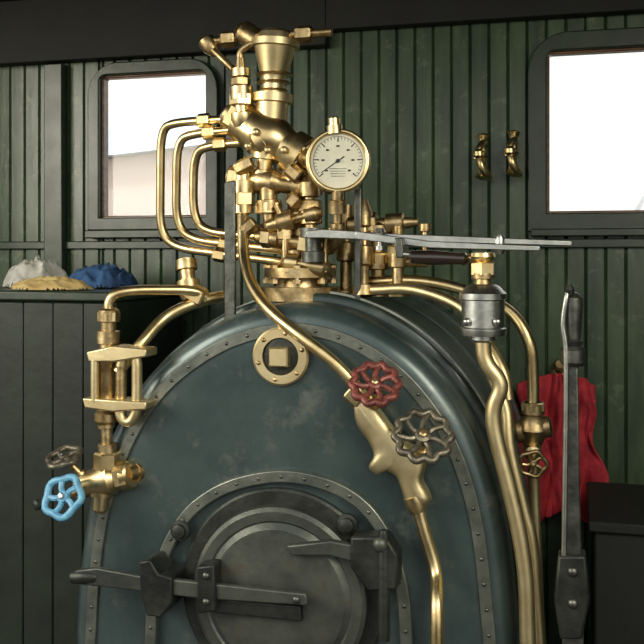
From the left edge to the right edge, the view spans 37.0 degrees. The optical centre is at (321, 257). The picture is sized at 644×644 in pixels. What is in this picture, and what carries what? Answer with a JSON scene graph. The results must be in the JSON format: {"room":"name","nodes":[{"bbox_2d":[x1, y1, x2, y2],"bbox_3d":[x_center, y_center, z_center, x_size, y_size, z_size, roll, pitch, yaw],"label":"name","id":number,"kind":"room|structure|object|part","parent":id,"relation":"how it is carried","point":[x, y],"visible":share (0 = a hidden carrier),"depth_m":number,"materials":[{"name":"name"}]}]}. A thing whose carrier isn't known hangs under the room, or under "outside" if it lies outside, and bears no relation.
{"room":"control cabin","nodes":[
{"label":"control cabin","id":0,"kind":"room"},
{"bbox_2d":[197,559,221,612],"bbox_3d":[-0.272,0.808,2.386,0.052,0.121,0.085,0,0,15],"label":"guide","id":1,"kind":"object","parent":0,"point":[206,588],"depth_m":2.35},
{"bbox_2d":[202,572,299,605],"bbox_3d":[-0.173,0.806,2.317,0.246,0.082,0.016,0,0,15],"label":"bolts","id":2,"kind":"object","parent":1,"relation":"attached to","point":[295,599],"depth_m":2.34,"materials":[{"name":"grey metal"}]},
{"bbox_2d":[0,14,643,643],"bbox_3d":[0.110,0.320,3.333,3.410,2.560,0.040,0,0,15],"label":"wall","id":3,"kind":"structure","parent":0,"point":[420,99],"depth_m":3.24,"materials":[{"name":"green wood"}]},
{"bbox_2d":[44,63,66,272],"bbox_3d":[-0.990,0.441,3.579,0.075,2.319,0.044,0,0,15],"label":"wall post","id":4,"kind":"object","parent":3,"relation":"attached to","point":[55,75],"depth_m":3.56,"materials":[{"name":"green paint"}]},
{"bbox_2d":[85,229,219,238],"bbox_3d":[-0.614,-0.087,3.477,0.518,0.030,0.049,0,0,15],"label":"sill","id":5,"kind":"structure","parent":3,"relation":"attached to","point":[91,234],"depth_m":3.47,"materials":[{"name":"green paint"}]},
{"bbox_2d":[88,58,220,229],"bbox_3d":[-0.608,-0.408,3.499,0.508,0.612,0.065,0,0,15],"label":"window","id":6,"kind":"structure","parent":3,"relation":"in","point":[98,218],"depth_m":3.50,"materials":[{"name":"green paint"}]},
{"bbox_3d":[-0.605,-0.408,3.510,0.422,0.526,0.042,0,0,15],"label":"frame","id":7,"kind":"part","parent":6,"relation":"part of","materials":[{"name":"brown wood"}]},
{"bbox_2d":[0,0,329,66],"bbox_3d":[-0.766,-0.843,3.512,1.625,0.234,0.059,0,0,15],"label":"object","id":8,"kind":"structure","parent":3,"relation":"attached to","point":[32,32],"depth_m":3.46,"materials":[{"name":"black paint"}]},
{"bbox_2d":[225,54,239,239],"bbox_3d":[-0.317,-0.391,3.409,0.045,0.656,0.029,0,0,15],"label":"trim","id":9,"kind":"structure","parent":3,"relation":"attached to","point":[232,155],"depth_m":3.40,"materials":[{"name":"green paint"}]},
{"bbox_2d":[0,238,643,248],"bbox_3d":[0.102,-0.048,3.303,3.410,0.030,0.019,0,0,15],"label":"trim","id":10,"kind":"structure","parent":3,"relation":"attached to","point":[608,242],"depth_m":3.48,"materials":[{"name":"green paint"}]},
{"bbox_2d":[473,133,491,180],"bbox_3d":[0.525,-0.333,3.145,0.062,0.164,0.128,0,0,15],"label":"coat hook","id":11,"kind":"object","parent":3,"relation":"attached to","point":[479,154],"visible":1,"depth_m":3.11,"materials":[{"name":"gold metal"}]},
{"bbox_3d":[0.506,-0.336,3.104,0.037,0.032,0.038,0,0,15],"label":"knob","id":12,"kind":"part","parent":11,"relation":"part of","materials":[{"name":"gold metal"}]},
{"bbox_2d":[326,0,643,32],"bbox_3d":[0.883,-0.869,3.076,1.785,0.182,0.059,0,0,15],"label":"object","id":13,"kind":"structure","parent":3,"relation":"attached to","point":[341,15],"depth_m":3.17,"materials":[{"name":"black paint"}]},
{"bbox_2d":[504,130,522,177],"bbox_3d":[0.621,-0.340,3.120,0.062,0.162,0.128,0,0,15],"label":"coat hook","id":14,"kind":"object","parent":3,"relation":"attached to","point":[510,151],"visible":1,"depth_m":3.09,"materials":[{"name":"gold metal"}]},
{"bbox_3d":[0.602,-0.342,3.079,0.037,0.032,0.038,0,0,15],"label":"knob","id":15,"kind":"part","parent":14,"relation":"part of","materials":[{"name":"gold metal"}]},
{"bbox_2d":[551,359,562,373],"bbox_3d":[0.769,0.360,3.110,0.054,0.072,0.080,0,0,15],"label":"peg","id":16,"kind":"object","parent":3,"relation":"attached to","point":[557,368],"visible":0.52,"depth_m":3.08,"materials":[{"name":"gold metal"}]},
{"bbox_2d":[516,373,608,523],"bbox_3d":[0.762,0.625,3.063,0.290,0.518,0.094,0,0,15],"label":"cloth","id":17,"kind":"object","parent":16,"relation":"hanging from","point":[592,467],"visible":0.48,"depth_m":3.05,"materials":[{"name":"fabric"}]},
{"bbox_2d":[528,27,643,231],"bbox_3d":[0.962,-0.408,3.084,0.589,0.646,0.065,0,0,15],"label":"window","id":18,"kind":"structure","parent":3,"relation":"in","point":[617,40],"depth_m":3.11,"materials":[{"name":"green paint"}]},
{"bbox_3d":[0.965,-0.408,3.095,0.473,0.530,0.042,0,0,15],"label":"frame","id":19,"kind":"part","parent":18,"relation":"part of","materials":[{"name":"brown wood"}]},
{"bbox_2d":[531,228,643,236],"bbox_3d":[0.956,-0.082,3.062,0.569,0.025,0.049,0,0,15],"label":"sill","id":20,"kind":"structure","parent":3,"relation":"attached to","point":[565,232],"depth_m":3.07,"materials":[{"name":"green paint"}]},
{"bbox_3d":[-0.418,1.630,1.336,3.510,0.060,4.170,0,0,15],"label":"floor","id":21,"kind":"structure","parent":0,"visible":0},
{"bbox_2d":[0,286,180,643],"bbox_3d":[-0.858,0.851,3.216,0.634,1.498,0.520,0,0,15],"label":"locker","id":22,"kind":"object","parent":21,"relation":"on","point":[46,336],"visible":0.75,"depth_m":2.96,"materials":[{"name":"green paint"}]},
{"bbox_2d":[2,256,67,286],"bbox_3d":[-0.991,0.044,3.344,0.230,0.109,0.220,0,0,15],"label":"cloth","id":23,"kind":"object","parent":22,"relation":"on","point":[26,269],"visible":0.74,"depth_m":3.28,"materials":[{"name":"fabric"}]},
{"bbox_2d":[9,276,93,289],"bbox_3d":[-0.861,0.077,3.062,0.280,0.043,0.170,0,0,15],"label":"yellow duster","id":24,"kind":"object","parent":22,"relation":"on","point":[40,282],"visible":1,"depth_m":3.01,"materials":[{"name":"fabric"}]},
{"bbox_3d":[-0.858,0.117,3.216,0.634,0.030,0.520,0,0,15],"label":"lid","id":25,"kind":"part","parent":22,"relation":"part of","materials":[{"name":"green paint"}]},
{"bbox_2d":[68,262,137,287],"bbox_3d":[-0.750,0.056,3.280,0.240,0.086,0.260,0,0,15],"label":"cloth","id":26,"kind":"object","parent":22,"relation":"on","point":[108,275],"visible":0.85,"depth_m":3.20,"materials":[{"name":"blue fabric"}]},
{"bbox_2d":[77,284,529,643],"bbox_3d":[0.007,0.842,2.839,1.222,1.512,0.963,0,0,15],"label":"boiler","id":27,"kind":"object","parent":21,"relation":"on","point":[240,395],"visible":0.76,"depth_m":2.41,"materials":[{"name":"blue paint"}]},
{"bbox_2d":[33,257,209,521],"bbox_3d":[-0.518,0.331,2.510,0.455,0.667,0.172,0,0,-11],"label":"gauge","id":28,"kind":"object","parent":27,"relation":"attached to","point":[109,475],"visible":1,"depth_m":2.48,"materials":[{"name":"gold metal"}]},
{"bbox_3d":[-0.725,0.630,2.457,0.027,0.029,0.025,0,0,43],"label":"wheel knob","id":29,"kind":"part","parent":28,"relation":"part of","materials":[{"name":"metal"}]},
{"bbox_3d":[-0.575,0.626,2.510,0.060,0.077,0.058,0,0,15],"label":"drain spout","id":30,"kind":"part","parent":28,"relation":"part of","materials":[{"name":"gold metal"}]},
{"bbox_3d":[-0.559,0.472,2.506,0.052,0.101,0.049,0,0,15],"label":"stem","id":31,"kind":"part","parent":28,"relation":"part of","materials":[{"name":"gold metal"}]},
{"bbox_2d":[113,291,223,371],"bbox_3d":[-0.399,0.197,2.548,0.304,0.217,0.050,0,0,-24],"label":"pipe","id":32,"kind":"object","parent":27,"relation":"attached to","point":[150,332],"visible":0.74,"depth_m":2.54,"materials":[{"name":"gold metal"}]},
{"bbox_2d":[224,180,235,318],"bbox_3d":[-0.241,-0.013,2.532,0.031,0.383,0.012,0,0,15],"label":"support bar","id":33,"kind":"object","parent":27,"relation":"attached to","point":[230,186],"visible":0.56,"depth_m":2.53,"materials":[{"name":"metal"}]},
{"bbox_2d":[199,21,339,301],"bbox_3d":[-0.137,-0.270,2.643,0.428,0.769,0.216,0,0,15],"label":"steam manifold","id":34,"kind":"object","parent":27,"relation":"on","point":[263,130],"visible":0.91,"depth_m":2.59,"materials":[{"name":"gold metal"}]},
{"bbox_3d":[-0.315,-0.593,2.690,0.060,0.063,0.048,0,0,15],"label":"knob","id":35,"kind":"part","parent":34,"relation":"part of","materials":[{"name":"gold metal"}]},
{"bbox_2d":[196,113,227,262],"bbox_3d":[-0.294,-0.197,2.710,0.107,0.423,0.106,0,0,15],"label":"nuts","id":36,"kind":"object","parent":34,"relation":"attached to","point":[202,120],"visible":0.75,"depth_m":2.69,"materials":[{"name":"gold metal"}]},
{"bbox_2d":[156,115,280,265],"bbox_3d":[-0.278,-0.185,2.712,0.458,0.429,0.073,0,0,23],"label":"pipe","id":37,"kind":"object","parent":34,"relation":"attached to","point":[213,120],"visible":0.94,"depth_m":2.78,"materials":[{"name":"gold metal"}]},
{"bbox_2d":[189,139,253,240],"bbox_3d":[-0.222,-0.183,2.664,0.350,0.294,0.056,0,0,26],"label":"pipe","id":38,"kind":"object","parent":34,"relation":"attached to","point":[229,143],"visible":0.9,"depth_m":2.72,"materials":[{"name":"gold metal"}]},
{"bbox_2d":[172,126,281,254],"bbox_3d":[-0.253,-0.185,2.683,0.404,0.362,0.075,0,0,25],"label":"pipe","id":39,"kind":"object","parent":34,"relation":"attached to","point":[183,138],"visible":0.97,"depth_m":2.74,"materials":[{"name":"gold metal"}]},
{"bbox_3d":[-0.149,-0.608,2.646,0.364,0.030,0.024,0,0,15],"label":"rod","id":40,"kind":"part","parent":34,"relation":"part of","materials":[{"name":"gold metal"}]},
{"bbox_2d":[296,116,370,252],"bbox_3d":[0.012,-0.186,2.510,0.240,0.354,0.130,0,0,32],"label":"pressure gauge","id":41,"kind":"object","parent":34,"relation":"attached to","point":[337,160],"visible":0.97,"depth_m":2.47,"materials":[{"name":"gold metal"}]},
{"bbox_3d":[0.014,-0.040,2.542,0.035,0.062,0.134,0,0,-34],"label":"siphon arm","id":42,"kind":"part","parent":41,"relation":"part of","materials":[{"name":"gold metal"}]},
{"bbox_3d":[0.042,-0.115,2.482,0.047,0.124,0.058,0,0,15],"label":"siphon stem","id":43,"kind":"part","parent":41,"relation":"part of","materials":[{"name":"gold metal"}]},
{"bbox_2d":[300,228,571,265],"bbox_3d":[0.252,-0.030,2.359,0.690,0.096,0.147,0,0,21],"label":"lever","id":44,"kind":"object","parent":34,"relation":"attached to","point":[312,253],"visible":0.96,"depth_m":2.34,"materials":[{"name":"metal"}]},
{"bbox_3d":[0.277,-0.003,2.306,0.184,0.029,0.015,0,0,15],"label":"handle rod","id":45,"kind":"part","parent":44,"relation":"part of","materials":[{"name":"metal"}]},
{"bbox_3d":[0.279,-0.051,2.378,0.656,0.045,0.020,0,0,15],"label":"arm","id":46,"kind":"part","parent":44,"relation":"part of","materials":[{"name":"metal"}]},
{"bbox_3d":[0.301,-0.042,2.340,0.448,0.050,0.018,0,0,15],"label":"link arm","id":47,"kind":"part","parent":44,"relation":"part of","materials":[{"name":"metal"}]},
{"bbox_2d":[145,469,413,643],"bbox_3d":[-0.118,0.838,2.399,0.697,0.624,0.023,0,0,15],"label":"frame arch","id":48,"kind":"object","parent":27,"relation":"attached to","point":[336,487],"visible":0.76,"depth_m":2.37,"materials":[{"name":"grey metal"}]},
{"bbox_2d":[170,520,190,540],"bbox_3d":[-0.362,0.694,2.443,0.053,0.054,0.022,0,0,15],"label":"boss","id":49,"kind":"object","parent":48,"relation":"attached to","point":[180,530],"visible":1,"depth_m":2.44,"materials":[{"name":"metal"}]},
{"bbox_2d":[149,475,407,633],"bbox_3d":[-0.121,0.838,2.387,0.677,0.603,0.003,0,0,15],"label":"rivets","id":50,"kind":"object","parent":48,"relation":"attached to","point":[280,476],"depth_m":2.38,"materials":[{"name":"grey metal"}]},
{"bbox_2d":[194,504,368,643],"bbox_3d":[-0.108,0.835,2.366,0.450,0.450,0.044,0,0,15],"label":"door","id":51,"kind":"structure","parent":48,"relation":"attached to","point":[251,545],"depth_m":2.35,"materials":[{"name":"grey metal"}]},
{"bbox_2d":[139,549,185,616],"bbox_3d":[-0.400,0.819,2.430,0.091,0.140,0.105,0,0,15],"label":"latch keeper","id":52,"kind":"object","parent":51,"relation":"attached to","point":[158,572],"visible":0.95,"depth_m":2.38,"materials":[{"name":"black metal"}]},
{"bbox_2d":[75,566,308,604],"bbox_3d":[-0.329,0.810,2.377,0.616,0.053,0.017,0,0,15],"label":"bar","id":53,"kind":"object","parent":51,"relation":"attached to","point":[105,577],"depth_m":2.36,"materials":[{"name":"grey metal"}]},
{"bbox_2d":[69,570,95,583],"bbox_3d":[-0.606,0.812,2.449,0.080,0.036,0.035,0,0,15],"label":"grip","id":54,"kind":"object","parent":53,"relation":"attached to","point":[74,577],"depth_m":2.43,"materials":[{"name":"black metal"}]},
{"bbox_2d":[215,600,303,620],"bbox_3d":[-0.166,0.855,2.357,0.250,0.038,0.028,0,0,15],"label":"strap","id":55,"kind":"object","parent":51,"relation":"attached to","point":[256,609],"depth_m":2.34,"materials":[{"name":"black metal"}]},
{"bbox_2d":[287,539,350,560],"bbox_3d":[-0.004,0.697,2.311,0.162,0.045,0.023,0,0,15],"label":"strap","id":56,"kind":"object","parent":51,"relation":"attached to","point":[341,549],"visible":0.83,"depth_m":2.30,"materials":[{"name":"metal"}]},
{"bbox_2d":[337,513,358,535],"bbox_3d":[0.060,0.647,2.331,0.053,0.054,0.022,0,0,15],"label":"boss","id":57,"kind":"object","parent":48,"relation":"attached to","point":[347,523],"visible":0.99,"depth_m":2.33,"materials":[{"name":"metal"}]},
{"bbox_2d":[351,530,401,590],"bbox_3d":[0.130,0.719,2.290,0.115,0.131,0.065,0,0,15],"label":"hinge knuckle","id":58,"kind":"object","parent":48,"relation":"attached to","point":[364,559],"visible":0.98,"depth_m":2.26},
{"bbox_2d":[372,538,387,551],"bbox_3d":[0.135,0.672,2.249,0.036,0.034,0.011,0,0,15],"label":"bolt","id":59,"kind":"object","parent":58,"relation":"attached to","point":[379,544],"visible":1,"depth_m":2.25,"materials":[{"name":"metal"}]},
{"bbox_2d":[378,529,389,641],"bbox_3d":[0.146,0.769,2.263,0.028,0.259,0.028,0,0,15],"label":"pin","id":60,"kind":"object","parent":58,"relation":"attached to","point":[383,592],"visible":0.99,"depth_m":2.25,"materials":[{"name":"metal"}]},
{"bbox_2d":[184,487,377,643],"bbox_3d":[-0.100,0.835,2.396,0.523,0.523,0.021,0,0,15],"label":"ring","id":61,"kind":"object","parent":27,"relation":"attached to","point":[315,504],"depth_m":2.40,"materials":[{"name":"metal"}]},
{"bbox_2d":[237,213,366,393],"bbox_3d":[-0.086,0.106,2.433,0.478,0.486,0.115,0,0,45],"label":"pipe","id":62,"kind":"object","parent":27,"relation":"attached to","point":[253,287],"visible":0.94,"depth_m":2.39,"materials":[{"name":"gold metal"}]},
{"bbox_2d":[354,188,361,299],"bbox_3d":[0.095,-0.028,2.536,0.019,0.310,0.012,0,0,15],"label":"support bar","id":63,"kind":"object","parent":27,"relation":"attached to","point":[358,192],"visible":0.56,"depth_m":2.53,"materials":[{"name":"metal"}]},
{"bbox_2d":[336,199,430,296],"bbox_3d":[0.147,-0.021,2.575,0.293,0.274,0.133,0,0,31],"label":"cluster","id":64,"kind":"object","parent":27,"relation":"on","point":[377,261],"visible":0.65,"depth_m":2.57,"materials":[{"name":"gold metal"}]},
{"bbox_2d":[343,361,455,514],"bbox_3d":[0.175,0.424,2.245,0.278,0.365,0.174,0,0,15],"label":"valve","id":65,"kind":"object","parent":27,"relation":"attached to","point":[394,452],"visible":1,"depth_m":2.24,"materials":[{"name":"gold metal"}]},
{"bbox_2d":[413,511,443,643],"bbox_3d":[0.257,0.778,2.241,0.069,0.454,0.135,0,0,-25],"label":"pipe","id":66,"kind":"object","parent":65,"relation":"attached to","point":[421,520],"visible":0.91,"depth_m":2.24,"materials":[{"name":"gold metal"}]},
{"bbox_2d":[370,283,513,399],"bbox_3d":[0.301,0.205,2.429,0.400,0.279,0.055,0,0,35],"label":"pipe","id":67,"kind":"object","parent":27,"relation":"attached to","point":[438,296],"visible":0.59,"depth_m":2.44,"materials":[{"name":"gold metal"}]},
{"bbox_2d":[459,252,506,342],"bbox_3d":[0.384,0.097,2.278,0.109,0.222,0.171,0,0,15],"label":"steel lubricator","id":68,"kind":"object","parent":67,"relation":"attached to","point":[482,302],"visible":1,"depth_m":2.21,"materials":[{"name":"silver metal"}]},
{"bbox_3d":[0.359,0.000,2.268,0.020,0.019,0.052,0,0,-40],"label":"cap arm","id":69,"kind":"part","parent":68,"relation":"part of","materials":[{"name":"gold metal"}]},
{"bbox_2d":[459,284,506,342],"bbox_3d":[0.376,0.129,2.248,0.109,0.136,0.109,0,0,15],"label":"cup","id":70,"kind":"object","parent":68,"relation":"attached to","point":[482,305],"depth_m":2.21,"materials":[{"name":"metal"}]},
{"bbox_2d":[475,342,535,643],"bbox_3d":[0.428,0.627,2.235,0.144,0.881,0.036,0,0,15],"label":"pipe","id":71,"kind":"object","parent":68,"relation":"attached to","point":[526,592],"visible":1,"depth_m":2.22,"materials":[{"name":"gold metal"}]},
{"bbox_2d":[485,375,545,643],"bbox_3d":[0.459,0.669,2.295,0.172,0.846,0.047,0,0,27],"label":"pipe","id":72,"kind":"object","parent":67,"relation":"attached to","point":[507,419],"visible":0.53,"depth_m":2.27,"materials":[{"name":"gold metal"}]},
{"bbox_2d":[369,275,538,402],"bbox_3d":[0.332,0.231,2.502,0.467,0.372,0.042,0,0,25],"label":"pipe","id":73,"kind":"object","parent":27,"relation":"attached to","point":[511,313],"visible":0.68,"depth_m":2.42,"materials":[{"name":"gold metal"}]},
{"bbox_2d":[514,401,552,598],"bbox_3d":[0.523,0.766,2.391,0.100,0.812,0.135,0,0,15],"label":"valve","id":74,"kind":"object","parent":27,"relation":"attached to","point":[531,430],"visible":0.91,"depth_m":2.38,"materials":[{"name":"gold metal"}]},
{"bbox_2d":[554,284,589,643],"bbox_3d":[0.551,0.829,2.104,0.100,1.542,0.550,0,0,15],"label":"lever","id":75,"kind":"object","parent":21,"relation":"on","point":[572,592],"visible":1,"depth_m":2.17,"materials":[{"name":"metal"}]},
{"bbox_2d":[586,481,643,643],"bbox_3d":[1.193,1.114,2.599,0.920,0.972,0.465,0,0,15],"label":"box","id":76,"kind":"object","parent":21,"relation":"on","point":[615,511],"visible":1,"depth_m":2.49,"materials":[{"name":"black paint"}]},
{"bbox_3d":[1.193,0.697,2.599,0.920,0.030,0.465,0,0,15],"label":"lid","id":77,"kind":"part","parent":76,"relation":"part of","materials":[{"name":"black paint"}]},
{"label":"outside","id":78,"kind":"structure","parent":0,"visible":0},
{"bbox_3d":[-0.089,2.875,2.403,120.000,0.050,120.000,0,0,15],"label":"ground","id":79,"kind":"structure","parent":78,"visible":0},
{"bbox_2d":[108,110,205,215],"bbox_3d":[-1.548,-0.325,20.371,7.600,6.350,6.600,0,0,15],"label":"building","id":80,"kind":"structure","parent":79,"relation":"on","point":[132,145],"depth_m":17.79,"materials":[{"name":"stone"}]},
{"bbox_2d":[635,195,643,209],"bbox_3d":[10.593,0.525,21.301,7.400,4.650,6.600,0,0,15],"label":"shed","id":81,"kind":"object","parent":79,"relation":"on","point":[640,206],"visible":0.02,"depth_m":21.69,"materials":[{"name":"white"}]}
]}

